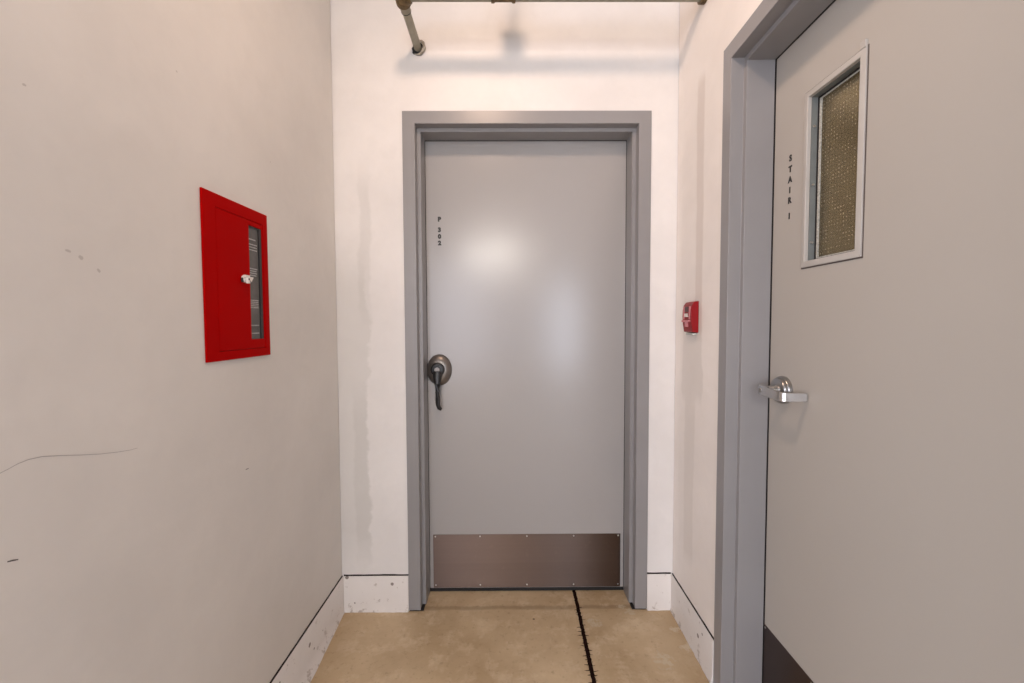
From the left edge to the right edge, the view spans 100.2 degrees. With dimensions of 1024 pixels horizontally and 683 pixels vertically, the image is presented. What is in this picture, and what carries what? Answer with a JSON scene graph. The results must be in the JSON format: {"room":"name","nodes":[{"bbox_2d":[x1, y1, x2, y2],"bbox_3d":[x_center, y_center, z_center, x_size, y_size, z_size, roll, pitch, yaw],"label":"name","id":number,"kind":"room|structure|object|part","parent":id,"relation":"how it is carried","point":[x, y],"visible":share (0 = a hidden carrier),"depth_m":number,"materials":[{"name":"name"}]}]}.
{"room":"building corridor","nodes":[
{"label":"building corridor","id":0,"kind":"room"},
{"bbox_2d":[0,0,341,682],"bbox_3d":[-0.816,-0.290,0.848,0.181,2.960,1.827,0,2,0],"label":"wall","id":1,"kind":"structure","parent":0,"point":[168,514],"depth_m":0.87,"materials":[{"name":"paint"}]},
{"bbox_2d":[199,187,270,362],"bbox_3d":[-0.758,-0.160,1.135,0.105,0.410,0.266,0,2,0],"label":"fire extinguisher cabinet","id":2,"kind":"object","parent":1,"relation":"attached to","point":[234,246],"visible":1,"depth_m":1.11,"materials":[{"name":"red metal"}]},
{"bbox_3d":[-0.728,-0.155,1.145,0.016,0.352,0.196,0,2,0],"label":"cabinet door","id":3,"kind":"part","parent":2,"relation":"part of","materials":[{"name":"red metal"}]},
{"bbox_2d":[270,576,344,682],"bbox_3d":[-0.703,1.109,0.907,0.036,0.158,1.827,0,2,0],"label":"baseboard","id":4,"kind":"structure","parent":1,"relation":"attached to","point":[304,659],"depth_m":1.54,"materials":[{"name":"paint"}]},
{"bbox_2d":[330,0,679,608],"bbox_3d":[-0.024,-0.335,1.857,2.006,2.960,0.176,0,2,0],"label":"wall","id":5,"kind":"structure","parent":0,"point":[477,56],"depth_m":1.75,"materials":[{"name":"paint"}]},
{"bbox_2d":[344,574,408,612],"bbox_3d":[-0.577,1.070,1.818,0.274,0.159,0.013,0,2,0],"label":"baseboard","id":6,"kind":"structure","parent":5,"relation":"attached to","point":[376,593],"depth_m":1.82,"materials":[{"name":"paint"}]},
{"bbox_2d":[402,111,651,610],"bbox_3d":[0.064,0.102,1.871,1.014,2.085,0.182,0,2,0],"label":"door","id":7,"kind":"structure","parent":5,"relation":"in","point":[527,233],"depth_m":1.90,"materials":[{"name":"grey paint"}]},
{"bbox_3d":[-0.326,0.198,1.877,0.062,0.211,0.040,0,2,0],"label":"lever","id":8,"kind":"part","parent":7,"relation":"part of","materials":[{"name":"grey metal"}]},
{"bbox_3d":[0.068,0.995,1.946,0.849,0.246,0.002,0,2,0],"label":"kick plate","id":9,"kind":"part","parent":7,"relation":"part of","materials":[{"name":"metal"}]},
{"bbox_2d":[647,572,670,610],"bbox_3d":[0.627,1.065,1.824,0.102,0.159,0.013,0,2,0],"label":"baseboard","id":10,"kind":"structure","parent":5,"relation":"attached to","point":[658,583],"depth_m":1.82,"materials":[{"name":"paint"}]},
{"bbox_2d":[310,590,708,682],"bbox_3d":[0.320,1.405,-2.903,6.400,0.121,12.077,0,2,0],"label":"floor","id":11,"kind":"structure","parent":0,"point":[535,636],"depth_m":1.65,"materials":[{"name":"beige concrete"}]},
{"bbox_2d":[673,0,762,636],"bbox_3d":[0.765,-0.289,0.705,0.180,2.960,2.127,0,2,0],"label":"wall","id":12,"kind":"structure","parent":0,"point":[706,30],"depth_m":1.55,"materials":[{"name":"paint"}]},
{"bbox_2d":[682,301,698,334],"bbox_3d":[0.663,-0.087,1.599,0.034,0.124,0.084,0,2,0],"label":"alarm pull station","id":13,"kind":"object","parent":12,"relation":"attached to","point":[690,316],"visible":1,"depth_m":1.57,"materials":[{"name":"red plastic"}]},
{"bbox_3d":[0.651,-0.067,1.600,0.010,0.026,0.068,0,2,0],"label":"pull handle","id":14,"kind":"part","parent":13,"relation":"part of","materials":[{"name":"plastic"}]},
{"bbox_2d":[670,573,713,682],"bbox_3d":[0.678,1.073,1.637,0.013,0.158,0.381,0,2,0],"label":"baseboard","id":15,"kind":"structure","parent":12,"relation":"attached to","point":[698,636],"depth_m":1.60,"materials":[{"name":"paint"}]},
{"bbox_2d":[713,0,1023,682],"bbox_3d":[0.765,0.140,0.898,0.182,2.085,1.014,0,2,0],"label":"door","id":16,"kind":"structure","parent":12,"relation":"in","point":[870,484],"depth_m":0.95,"materials":[{"name":"grey paint"}]},
{"bbox_3d":[0.765,0.137,0.898,0.182,2.079,1.014,0,2,0],"label":"frame","id":17,"kind":"part","parent":16,"relation":"part of","materials":[{"name":"grey paint"}]},
{"bbox_3d":[0.748,0.147,1.212,0.057,0.032,0.139,-1,3,-27],"label":"lever","id":18,"kind":"part","parent":16,"relation":"part of","materials":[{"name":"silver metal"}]},
{"bbox_3d":[0.806,1.037,0.935,0.003,0.233,0.885,0,2,0],"label":"kick plate","id":19,"kind":"part","parent":16,"relation":"part of","materials":[{"name":"brown metal"}]},
{"bbox_3d":[0.801,-0.434,1.073,0.010,0.470,0.204,0,2,0],"label":"window trim","id":20,"kind":"part","parent":16,"relation":"part of","materials":[{"name":"grey paint"}]},
{"bbox_3d":[0.309,-1.687,-3.033,6.400,0.150,12.077,0,2,0],"label":"ceiling","id":21,"kind":"structure","parent":0,"visible":0},
{"bbox_2d":[396,0,706,55],"bbox_3d":[0.148,-1.478,1.589,1.117,0.656,0.288,0,2,0],"label":"pipe","id":22,"kind":"object","parent":21,"relation":"hanging from","point":[418,49],"visible":0.99,"depth_m":1.50,"materials":[{"name":"metal"}]}
]}

